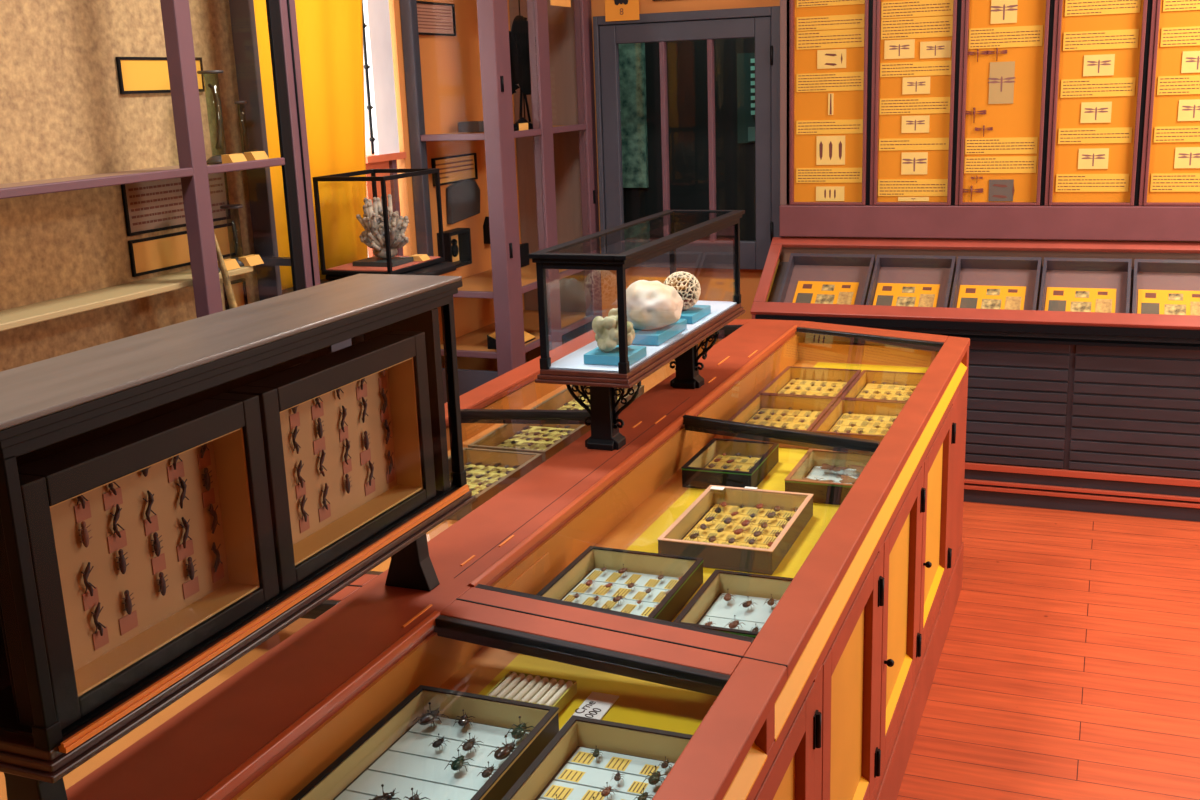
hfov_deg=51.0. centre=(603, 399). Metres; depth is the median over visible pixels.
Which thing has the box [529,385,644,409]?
box
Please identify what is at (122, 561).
pinned beetle
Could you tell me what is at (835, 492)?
box
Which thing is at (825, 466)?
moth
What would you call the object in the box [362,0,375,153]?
chain
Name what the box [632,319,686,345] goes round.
block
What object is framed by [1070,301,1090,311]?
picture
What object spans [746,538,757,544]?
dusky beetle
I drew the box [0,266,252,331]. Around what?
shelf
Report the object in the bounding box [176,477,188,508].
insect
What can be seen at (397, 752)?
box
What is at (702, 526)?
dusky beetle
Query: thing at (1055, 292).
picture
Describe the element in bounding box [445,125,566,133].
shelf
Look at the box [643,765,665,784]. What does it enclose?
green beetle
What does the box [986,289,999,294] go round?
picture
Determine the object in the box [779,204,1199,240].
trim
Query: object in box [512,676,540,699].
tube
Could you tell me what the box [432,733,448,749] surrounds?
black beetle
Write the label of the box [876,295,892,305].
picture
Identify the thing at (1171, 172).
display board
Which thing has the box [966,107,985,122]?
dragonfly
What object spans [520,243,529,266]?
slide
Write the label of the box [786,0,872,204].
display board
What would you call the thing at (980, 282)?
tray
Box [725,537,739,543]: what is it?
dusky beetle
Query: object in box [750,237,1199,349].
display case
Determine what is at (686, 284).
coral
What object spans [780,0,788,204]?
trim
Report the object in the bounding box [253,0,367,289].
curtain
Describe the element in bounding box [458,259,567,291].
shelf
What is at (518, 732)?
green beetle
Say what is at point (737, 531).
rust beetle
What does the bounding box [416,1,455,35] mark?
framed notice
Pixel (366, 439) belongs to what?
pinned beetle
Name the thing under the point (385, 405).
insect
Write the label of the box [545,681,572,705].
tube
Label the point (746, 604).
black beetle
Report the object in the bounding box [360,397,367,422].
insect
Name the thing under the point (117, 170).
shelf
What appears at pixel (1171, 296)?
picture
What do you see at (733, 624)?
brown beetle
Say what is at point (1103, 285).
tray
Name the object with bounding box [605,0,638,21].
sign
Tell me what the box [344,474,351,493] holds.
pinned beetle
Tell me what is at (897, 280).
tray
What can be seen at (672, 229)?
glass case
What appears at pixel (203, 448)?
insect
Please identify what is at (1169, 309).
picture
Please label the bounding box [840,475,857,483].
moth
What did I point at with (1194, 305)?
picture
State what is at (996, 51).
dragonfly
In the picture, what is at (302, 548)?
display box
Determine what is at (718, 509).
black beetle
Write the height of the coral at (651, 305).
0.114 m
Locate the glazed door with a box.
[593,6,784,269]
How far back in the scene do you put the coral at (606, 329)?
2.84 m
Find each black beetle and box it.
[369,784,400,799]
[403,788,430,799]
[413,702,448,726]
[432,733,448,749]
[453,709,474,727]
[458,733,482,752]
[464,467,475,471]
[477,761,496,777]
[487,735,518,759]
[611,769,623,780]
[659,756,672,769]
[689,532,703,539]
[712,506,724,512]
[739,596,757,608]
[750,623,760,631]
[765,594,777,607]
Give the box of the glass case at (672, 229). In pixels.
[528,210,745,450]
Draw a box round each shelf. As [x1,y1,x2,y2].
[0,164,215,187]
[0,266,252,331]
[440,310,591,351]
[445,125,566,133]
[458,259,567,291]
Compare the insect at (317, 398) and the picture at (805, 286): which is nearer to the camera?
the insect at (317, 398)
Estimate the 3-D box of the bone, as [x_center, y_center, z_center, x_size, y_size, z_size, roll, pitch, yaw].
[-1.043,-0.310,3.491,0.024,0.307,0.072,4,15,22]
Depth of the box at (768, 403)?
3.55 m
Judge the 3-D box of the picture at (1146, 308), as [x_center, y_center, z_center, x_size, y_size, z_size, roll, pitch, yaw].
[2.117,-0.353,4.871,0.065,0.038,0.054,4,15,22]
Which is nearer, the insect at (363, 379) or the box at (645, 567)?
the insect at (363, 379)
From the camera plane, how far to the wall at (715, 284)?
5.75 m
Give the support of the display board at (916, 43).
attached to the wall at (715, 284)
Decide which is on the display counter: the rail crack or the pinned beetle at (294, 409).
the rail crack
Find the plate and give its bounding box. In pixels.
[325,262,455,279]
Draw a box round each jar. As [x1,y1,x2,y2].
[197,70,225,163]
[220,204,243,266]
[234,101,248,153]
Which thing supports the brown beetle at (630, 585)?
in the box at (645, 567)
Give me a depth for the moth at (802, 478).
2.90 m
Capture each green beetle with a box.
[444,749,473,770]
[504,716,533,738]
[589,745,602,757]
[634,788,652,799]
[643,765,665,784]
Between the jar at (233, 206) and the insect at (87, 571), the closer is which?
the insect at (87, 571)
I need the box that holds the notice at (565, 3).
[550,0,570,6]
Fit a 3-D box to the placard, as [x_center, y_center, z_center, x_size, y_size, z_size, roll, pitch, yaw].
[-0.334,-1.134,5.222,0.010,0.032,0.070,4,15,22]
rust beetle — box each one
[584,575,593,585]
[603,580,615,587]
[711,458,724,461]
[719,502,729,506]
[730,528,747,535]
[737,520,754,525]
[753,503,766,508]
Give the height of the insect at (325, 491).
0.040 m
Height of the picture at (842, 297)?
0.046 m
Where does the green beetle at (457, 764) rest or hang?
in the box at (397, 752)
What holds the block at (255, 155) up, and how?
on the display cabinet at (70, 140)
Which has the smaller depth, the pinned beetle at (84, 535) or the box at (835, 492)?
the pinned beetle at (84, 535)
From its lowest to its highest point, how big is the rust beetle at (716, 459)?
0.008 m
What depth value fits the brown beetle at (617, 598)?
2.29 m
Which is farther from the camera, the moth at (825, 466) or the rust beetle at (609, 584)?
the moth at (825, 466)
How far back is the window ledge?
4.10 m
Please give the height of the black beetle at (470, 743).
0.039 m
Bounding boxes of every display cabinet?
[0,0,319,371]
[0,274,475,799]
[399,0,601,403]
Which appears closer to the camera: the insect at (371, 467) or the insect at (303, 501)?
the insect at (303, 501)
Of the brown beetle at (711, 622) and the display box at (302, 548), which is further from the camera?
the brown beetle at (711, 622)
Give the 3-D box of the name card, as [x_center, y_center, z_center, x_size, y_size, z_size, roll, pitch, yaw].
[-0.024,0.482,1.922,0.047,0.004,0.142,4,15,22]
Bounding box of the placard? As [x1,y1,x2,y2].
[519,123,527,130]
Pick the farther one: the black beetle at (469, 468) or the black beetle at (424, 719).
the black beetle at (469, 468)
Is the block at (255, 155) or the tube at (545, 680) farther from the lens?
the block at (255, 155)
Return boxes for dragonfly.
[963,186,982,198]
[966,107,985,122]
[968,49,987,61]
[975,125,992,136]
[987,48,1006,60]
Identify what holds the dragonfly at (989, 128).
attached to the display board at (1013, 90)
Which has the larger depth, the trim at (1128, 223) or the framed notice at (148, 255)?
the trim at (1128, 223)
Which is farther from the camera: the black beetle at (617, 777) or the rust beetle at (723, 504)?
the rust beetle at (723, 504)
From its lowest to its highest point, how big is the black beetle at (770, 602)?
0.032 m
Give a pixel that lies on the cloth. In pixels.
(632, 70)
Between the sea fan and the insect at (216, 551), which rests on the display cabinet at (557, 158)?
the sea fan
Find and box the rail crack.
[454,397,689,577]
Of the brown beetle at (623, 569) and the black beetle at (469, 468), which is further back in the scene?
the black beetle at (469, 468)
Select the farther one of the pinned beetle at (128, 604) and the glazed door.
the glazed door
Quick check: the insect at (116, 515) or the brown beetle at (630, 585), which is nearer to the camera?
the insect at (116, 515)
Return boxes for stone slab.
[458,121,483,131]
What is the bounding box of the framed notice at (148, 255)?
[128,223,235,276]
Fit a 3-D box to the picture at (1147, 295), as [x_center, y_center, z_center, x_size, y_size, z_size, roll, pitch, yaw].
[2.138,-0.409,4.916,0.039,0.016,0.023,4,15,22]
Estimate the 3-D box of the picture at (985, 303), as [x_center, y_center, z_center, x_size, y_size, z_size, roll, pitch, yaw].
[1.567,-0.385,5.085,0.075,0.038,0.054,4,15,22]
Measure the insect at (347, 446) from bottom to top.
0.040 m
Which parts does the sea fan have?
fan blade, support rod, fan blade, stem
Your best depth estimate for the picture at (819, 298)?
5.34 m
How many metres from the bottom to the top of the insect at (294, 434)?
0.040 m
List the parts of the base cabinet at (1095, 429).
drawer, drawer, drawer, drawer, drawer, drawer, drawer, drawer, drawer, drawer, drawer, drawer, drawer, drawer, drawer, drawer, drawer, drawer, drawer, drawer, drawer, drawer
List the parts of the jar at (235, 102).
lid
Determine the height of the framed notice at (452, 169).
0.115 m
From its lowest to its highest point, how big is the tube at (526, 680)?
0.014 m
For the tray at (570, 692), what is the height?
0.021 m
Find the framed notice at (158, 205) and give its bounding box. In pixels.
[121,172,230,235]
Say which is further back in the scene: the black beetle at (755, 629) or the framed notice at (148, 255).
the framed notice at (148, 255)
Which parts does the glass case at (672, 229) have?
corner post, leg, corner post, cornice, moulding, glass, corner post, leg, corner post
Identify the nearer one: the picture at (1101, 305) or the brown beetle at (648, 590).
the brown beetle at (648, 590)
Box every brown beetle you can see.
[598,782,617,798]
[612,591,625,604]
[615,564,630,575]
[625,579,635,590]
[644,585,653,592]
[703,618,714,625]
[706,536,720,541]
[721,589,734,600]
[728,615,743,628]
[758,522,770,528]
[771,506,783,511]
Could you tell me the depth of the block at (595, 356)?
2.84 m
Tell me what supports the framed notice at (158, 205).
attached to the display cabinet at (70, 140)
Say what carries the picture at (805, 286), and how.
on the tray at (809, 277)
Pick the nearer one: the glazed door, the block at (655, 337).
the block at (655, 337)
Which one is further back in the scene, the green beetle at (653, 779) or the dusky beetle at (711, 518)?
the dusky beetle at (711, 518)
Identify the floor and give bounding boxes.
[896,501,1199,799]
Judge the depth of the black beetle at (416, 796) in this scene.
1.66 m
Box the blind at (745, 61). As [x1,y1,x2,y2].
[737,53,754,142]
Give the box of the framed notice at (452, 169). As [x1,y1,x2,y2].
[431,153,477,185]
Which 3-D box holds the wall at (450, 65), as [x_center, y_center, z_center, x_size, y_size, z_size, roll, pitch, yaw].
[-1.921,-0.401,2.636,0.250,3.100,7.700,4,15,22]
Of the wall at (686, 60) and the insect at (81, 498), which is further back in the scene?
the wall at (686, 60)
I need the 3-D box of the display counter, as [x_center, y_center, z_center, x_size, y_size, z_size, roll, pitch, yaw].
[-0.070,0.619,2.783,1.312,0.923,3.808,4,15,22]
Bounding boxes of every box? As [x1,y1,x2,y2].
[0,393,278,730]
[225,330,435,591]
[291,685,558,799]
[437,228,471,267]
[448,447,541,519]
[467,424,590,462]
[501,715,692,799]
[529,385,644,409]
[536,546,703,621]
[657,485,813,574]
[673,569,792,638]
[681,438,778,488]
[723,393,836,448]
[759,366,861,399]
[784,449,871,504]
[811,398,905,449]
[840,370,924,401]
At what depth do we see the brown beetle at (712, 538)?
2.56 m
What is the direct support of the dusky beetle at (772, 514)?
in the box at (740, 555)
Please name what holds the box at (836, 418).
on the display counter
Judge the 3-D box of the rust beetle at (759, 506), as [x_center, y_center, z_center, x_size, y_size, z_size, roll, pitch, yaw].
[0.343,0.232,2.760,0.027,0.009,0.033,5,16,27]
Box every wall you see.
[372,0,527,370]
[528,0,1199,361]
[606,18,755,240]
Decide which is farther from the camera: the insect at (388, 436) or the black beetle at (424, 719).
the insect at (388, 436)
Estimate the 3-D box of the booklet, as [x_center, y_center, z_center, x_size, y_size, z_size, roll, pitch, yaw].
[-0.392,-0.268,5.349,0.112,0.060,0.240,4,15,22]
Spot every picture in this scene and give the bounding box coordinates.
[115,57,205,93]
[223,278,247,309]
[795,293,812,302]
[803,284,811,288]
[815,294,834,303]
[821,284,834,290]
[837,292,853,304]
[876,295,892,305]
[882,286,891,290]
[896,296,915,306]
[902,286,914,292]
[918,294,934,306]
[960,298,977,308]
[965,288,975,292]
[981,299,1001,308]
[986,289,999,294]
[1004,296,1021,309]
[1008,289,1017,292]
[1048,300,1065,310]
[1053,290,1063,295]
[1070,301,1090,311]
[1075,291,1089,297]
[1095,299,1111,312]
[1098,292,1107,294]
[1141,303,1159,313]
[1145,293,1155,297]
[1164,304,1185,314]
[1168,293,1182,299]
[1190,301,1199,315]
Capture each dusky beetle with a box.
[697,523,709,529]
[705,516,716,521]
[721,517,736,523]
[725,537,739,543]
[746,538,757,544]
[750,531,763,537]
[763,512,779,518]
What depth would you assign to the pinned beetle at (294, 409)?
1.74 m
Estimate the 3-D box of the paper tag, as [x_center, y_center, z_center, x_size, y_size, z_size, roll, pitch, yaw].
[0.289,0.197,2.806,0.106,0.001,0.026,0,14,9]
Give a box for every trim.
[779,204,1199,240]
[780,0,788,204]
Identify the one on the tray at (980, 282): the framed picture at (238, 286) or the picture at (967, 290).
the picture at (967, 290)
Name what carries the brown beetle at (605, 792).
in the box at (564, 768)
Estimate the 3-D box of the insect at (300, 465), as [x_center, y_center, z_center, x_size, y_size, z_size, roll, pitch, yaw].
[-0.426,0.105,1.762,0.007,0.040,0.019,4,15,22]
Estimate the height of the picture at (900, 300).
0.038 m
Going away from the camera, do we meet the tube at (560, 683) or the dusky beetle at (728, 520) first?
the tube at (560, 683)
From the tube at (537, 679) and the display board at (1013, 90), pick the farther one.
the display board at (1013, 90)
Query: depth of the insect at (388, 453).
1.98 m
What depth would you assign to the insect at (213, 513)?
1.59 m
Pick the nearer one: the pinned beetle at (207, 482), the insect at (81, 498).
the insect at (81, 498)
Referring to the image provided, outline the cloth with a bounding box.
[619,43,648,187]
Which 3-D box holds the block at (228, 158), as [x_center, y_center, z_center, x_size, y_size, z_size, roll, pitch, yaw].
[-1.031,-0.673,3.509,0.040,0.025,0.063,4,15,22]
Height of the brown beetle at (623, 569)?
0.030 m
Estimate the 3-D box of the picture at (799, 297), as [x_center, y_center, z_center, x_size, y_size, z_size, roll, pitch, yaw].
[0.855,-0.434,5.370,0.066,0.038,0.054,4,15,22]
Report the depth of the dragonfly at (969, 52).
5.06 m
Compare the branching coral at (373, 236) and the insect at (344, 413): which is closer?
the insect at (344, 413)
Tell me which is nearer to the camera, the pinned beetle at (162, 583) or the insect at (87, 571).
the insect at (87, 571)
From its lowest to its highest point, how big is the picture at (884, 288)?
0.016 m
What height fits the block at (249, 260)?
0.025 m
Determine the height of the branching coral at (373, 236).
0.216 m
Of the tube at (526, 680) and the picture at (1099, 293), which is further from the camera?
the picture at (1099, 293)
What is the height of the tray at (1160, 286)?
0.248 m
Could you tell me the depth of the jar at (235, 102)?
3.66 m
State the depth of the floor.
3.76 m
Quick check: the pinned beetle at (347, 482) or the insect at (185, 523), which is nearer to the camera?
the insect at (185, 523)
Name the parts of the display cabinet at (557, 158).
wall post, panel, corner post, post, post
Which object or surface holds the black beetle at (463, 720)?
in the box at (397, 752)
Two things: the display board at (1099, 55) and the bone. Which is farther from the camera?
the display board at (1099, 55)
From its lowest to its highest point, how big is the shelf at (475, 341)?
0.014 m
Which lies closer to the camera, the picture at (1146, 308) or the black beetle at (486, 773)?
the black beetle at (486, 773)
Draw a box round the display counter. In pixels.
[0,319,969,799]
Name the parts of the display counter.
cross rail, cross rail, rail, cross rail, cross rail, cross rail, door panel, door, rail, frieze panel, door panel, door, frame, cross rail, knob, door panel, door, knob, door panel, door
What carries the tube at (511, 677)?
in the tray at (570, 692)
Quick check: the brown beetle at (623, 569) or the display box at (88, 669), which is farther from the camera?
the brown beetle at (623, 569)
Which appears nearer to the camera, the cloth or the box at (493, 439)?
the box at (493, 439)
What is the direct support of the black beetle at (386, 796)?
in the box at (397, 752)
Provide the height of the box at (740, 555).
0.049 m
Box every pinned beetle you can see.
[78,521,92,547]
[116,549,128,573]
[122,590,134,614]
[141,466,150,476]
[151,532,162,556]
[157,572,168,595]
[186,557,196,579]
[202,467,212,490]
[291,405,298,413]
[317,418,324,437]
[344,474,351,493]
[363,431,370,449]
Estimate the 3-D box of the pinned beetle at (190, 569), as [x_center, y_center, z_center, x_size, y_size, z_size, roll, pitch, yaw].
[-0.513,0.209,1.559,0.006,0.031,0.018,4,15,22]
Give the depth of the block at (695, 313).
3.33 m
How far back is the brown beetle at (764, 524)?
2.63 m
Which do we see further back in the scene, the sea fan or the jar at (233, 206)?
the sea fan
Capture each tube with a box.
[488,672,517,696]
[496,673,524,697]
[504,674,532,698]
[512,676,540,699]
[520,677,548,701]
[529,678,556,702]
[537,679,564,703]
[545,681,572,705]
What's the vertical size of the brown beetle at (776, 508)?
0.010 m
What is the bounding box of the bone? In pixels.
[215,236,236,308]
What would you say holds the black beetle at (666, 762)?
in the box at (564, 768)
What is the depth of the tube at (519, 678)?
1.98 m
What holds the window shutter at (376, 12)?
attached to the wall at (450, 65)
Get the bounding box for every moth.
[802,478,833,481]
[820,463,848,470]
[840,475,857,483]
[848,463,865,471]
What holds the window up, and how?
in the wall at (450, 65)
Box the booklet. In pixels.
[487,331,535,348]
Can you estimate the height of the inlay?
0.002 m
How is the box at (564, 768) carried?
on the display counter
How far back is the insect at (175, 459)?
1.52 m
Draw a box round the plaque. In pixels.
[446,180,479,223]
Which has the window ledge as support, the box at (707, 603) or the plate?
the plate
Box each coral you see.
[356,194,408,258]
[592,308,634,351]
[626,280,682,329]
[663,271,700,309]
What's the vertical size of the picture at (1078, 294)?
0.022 m
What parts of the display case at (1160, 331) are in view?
rail, rail, rail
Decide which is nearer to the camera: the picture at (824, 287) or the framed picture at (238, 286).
the framed picture at (238, 286)
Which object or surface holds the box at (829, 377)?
on the display counter
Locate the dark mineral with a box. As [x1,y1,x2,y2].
[483,217,489,243]
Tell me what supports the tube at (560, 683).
in the tray at (570, 692)
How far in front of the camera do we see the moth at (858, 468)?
2.98 m
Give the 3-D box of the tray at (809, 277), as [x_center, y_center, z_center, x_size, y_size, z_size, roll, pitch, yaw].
[0.945,-0.481,5.354,0.365,0.248,0.325,4,15,22]
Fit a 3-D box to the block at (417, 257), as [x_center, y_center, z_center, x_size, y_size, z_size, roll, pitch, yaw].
[-0.650,-0.503,4.438,0.055,0.017,0.055,4,15,22]
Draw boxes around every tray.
[485,671,576,713]
[777,253,875,304]
[866,255,955,307]
[949,256,1041,309]
[1038,257,1131,312]
[1132,259,1199,315]
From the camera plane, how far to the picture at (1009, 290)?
5.11 m
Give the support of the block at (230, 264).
on the display cabinet at (70, 140)
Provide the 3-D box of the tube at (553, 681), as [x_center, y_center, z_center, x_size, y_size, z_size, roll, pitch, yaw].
[-0.096,0.457,1.960,0.011,0.014,0.078,5,16,26]
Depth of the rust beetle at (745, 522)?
2.65 m
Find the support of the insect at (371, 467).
attached to the display box at (302, 548)
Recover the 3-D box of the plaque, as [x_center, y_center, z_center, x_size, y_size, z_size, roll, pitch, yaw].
[-0.613,-0.872,5.485,0.029,0.180,0.279,4,15,22]
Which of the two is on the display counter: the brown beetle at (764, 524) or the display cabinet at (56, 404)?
the display cabinet at (56, 404)
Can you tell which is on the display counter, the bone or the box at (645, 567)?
the box at (645, 567)
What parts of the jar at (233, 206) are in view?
lid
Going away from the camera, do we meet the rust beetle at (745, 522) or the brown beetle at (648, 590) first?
the brown beetle at (648, 590)
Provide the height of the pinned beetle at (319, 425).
0.031 m
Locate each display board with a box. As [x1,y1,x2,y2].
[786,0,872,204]
[870,0,961,204]
[955,0,1054,205]
[1044,0,1151,205]
[1139,0,1199,205]
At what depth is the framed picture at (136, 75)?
3.40 m
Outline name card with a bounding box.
[559,692,618,730]
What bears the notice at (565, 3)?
attached to the display cabinet at (557, 158)
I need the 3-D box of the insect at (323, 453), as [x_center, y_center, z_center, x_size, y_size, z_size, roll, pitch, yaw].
[-0.406,0.092,1.810,0.007,0.040,0.019,4,15,22]
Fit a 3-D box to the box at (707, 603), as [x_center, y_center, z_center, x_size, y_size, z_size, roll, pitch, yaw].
[0.258,0.377,2.203,0.205,0.049,0.253,4,15,22]
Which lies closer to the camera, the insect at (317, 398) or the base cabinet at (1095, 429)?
the insect at (317, 398)
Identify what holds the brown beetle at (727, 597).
in the box at (707, 603)
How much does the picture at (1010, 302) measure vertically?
0.046 m
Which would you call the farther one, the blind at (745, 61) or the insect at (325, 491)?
the blind at (745, 61)
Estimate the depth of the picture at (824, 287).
5.38 m
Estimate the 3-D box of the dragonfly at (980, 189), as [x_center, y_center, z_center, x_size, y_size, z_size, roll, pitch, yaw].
[1.520,-0.856,5.201,0.096,0.062,0.011,4,15,22]
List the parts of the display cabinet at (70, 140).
post, post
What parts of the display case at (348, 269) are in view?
corner post, corner post, frame, coral plinth, corner post, corner post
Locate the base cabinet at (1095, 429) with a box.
[964,341,1199,521]
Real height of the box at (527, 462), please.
0.049 m
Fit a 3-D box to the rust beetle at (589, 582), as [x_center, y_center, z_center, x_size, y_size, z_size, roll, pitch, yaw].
[-0.027,0.345,2.373,0.024,0.030,0.029,2,15,14]
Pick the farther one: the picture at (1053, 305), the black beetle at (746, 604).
the picture at (1053, 305)
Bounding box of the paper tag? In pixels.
[710,486,757,489]
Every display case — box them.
[312,168,444,275]
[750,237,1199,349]
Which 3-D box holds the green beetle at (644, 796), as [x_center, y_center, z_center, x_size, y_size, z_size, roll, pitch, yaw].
[0.052,0.524,1.655,0.023,0.029,0.028,5,16,26]
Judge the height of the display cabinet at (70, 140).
2.800 m
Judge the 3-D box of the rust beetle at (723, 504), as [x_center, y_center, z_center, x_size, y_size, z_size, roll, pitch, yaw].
[0.266,0.230,2.783,0.024,0.008,0.030,1,14,12]
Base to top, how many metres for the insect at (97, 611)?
0.040 m
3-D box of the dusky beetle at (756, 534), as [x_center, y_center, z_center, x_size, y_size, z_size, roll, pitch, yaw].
[0.318,0.275,2.593,0.026,0.009,0.032,6,16,28]
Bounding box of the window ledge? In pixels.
[282,278,351,367]
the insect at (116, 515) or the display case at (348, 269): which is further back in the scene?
the display case at (348, 269)
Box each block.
[217,259,239,270]
[221,153,246,163]
[238,255,263,265]
[244,151,268,160]
[409,254,429,260]
[584,345,646,365]
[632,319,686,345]
[680,305,710,323]
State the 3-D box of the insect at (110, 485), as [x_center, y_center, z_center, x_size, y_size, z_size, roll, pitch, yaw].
[-0.558,0.090,1.426,0.007,0.040,0.019,4,15,22]
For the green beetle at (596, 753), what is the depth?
1.76 m
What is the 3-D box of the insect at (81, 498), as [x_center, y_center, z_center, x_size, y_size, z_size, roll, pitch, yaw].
[-0.576,0.101,1.382,0.007,0.040,0.019,4,15,22]
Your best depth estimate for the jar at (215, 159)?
3.52 m
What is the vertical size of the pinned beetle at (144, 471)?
0.031 m
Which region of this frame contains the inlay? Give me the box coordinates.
[402,350,757,626]
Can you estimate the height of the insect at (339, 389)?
0.040 m
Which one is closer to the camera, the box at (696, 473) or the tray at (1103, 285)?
the box at (696, 473)
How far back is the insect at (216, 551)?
1.60 m
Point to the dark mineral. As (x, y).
(486, 230)
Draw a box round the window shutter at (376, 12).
[363,0,399,154]
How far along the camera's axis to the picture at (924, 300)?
5.19 m
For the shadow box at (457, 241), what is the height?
0.155 m
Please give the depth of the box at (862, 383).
3.81 m
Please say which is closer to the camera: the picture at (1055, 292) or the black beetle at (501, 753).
the black beetle at (501, 753)
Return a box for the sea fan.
[509,0,537,130]
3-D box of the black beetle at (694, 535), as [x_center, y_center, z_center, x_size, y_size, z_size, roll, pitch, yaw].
[0.188,0.280,2.593,0.028,0.009,0.034,8,17,35]
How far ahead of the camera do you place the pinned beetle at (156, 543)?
1.50 m
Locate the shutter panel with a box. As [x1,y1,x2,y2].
[366,152,406,256]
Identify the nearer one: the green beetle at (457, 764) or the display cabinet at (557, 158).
the green beetle at (457, 764)
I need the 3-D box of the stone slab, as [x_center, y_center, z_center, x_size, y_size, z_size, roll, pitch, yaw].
[-0.549,-1.169,5.369,0.100,0.042,0.130,4,15,22]
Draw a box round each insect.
[77,495,87,508]
[81,562,95,595]
[91,602,105,635]
[108,482,119,494]
[110,504,123,537]
[143,490,155,522]
[173,455,181,469]
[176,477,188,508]
[179,517,191,547]
[200,443,208,457]
[208,503,219,533]
[211,542,221,571]
[291,426,300,453]
[296,460,304,487]
[300,494,308,521]
[315,397,322,407]
[318,450,326,476]
[321,483,329,509]
[336,388,343,399]
[339,405,347,431]
[343,438,350,464]
[360,378,366,389]
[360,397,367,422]
[368,460,374,485]
[381,388,388,412]
[384,419,391,443]
[387,450,393,474]
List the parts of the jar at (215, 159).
lid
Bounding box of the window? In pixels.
[363,50,371,257]
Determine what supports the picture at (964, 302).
attached to the tray at (980, 282)

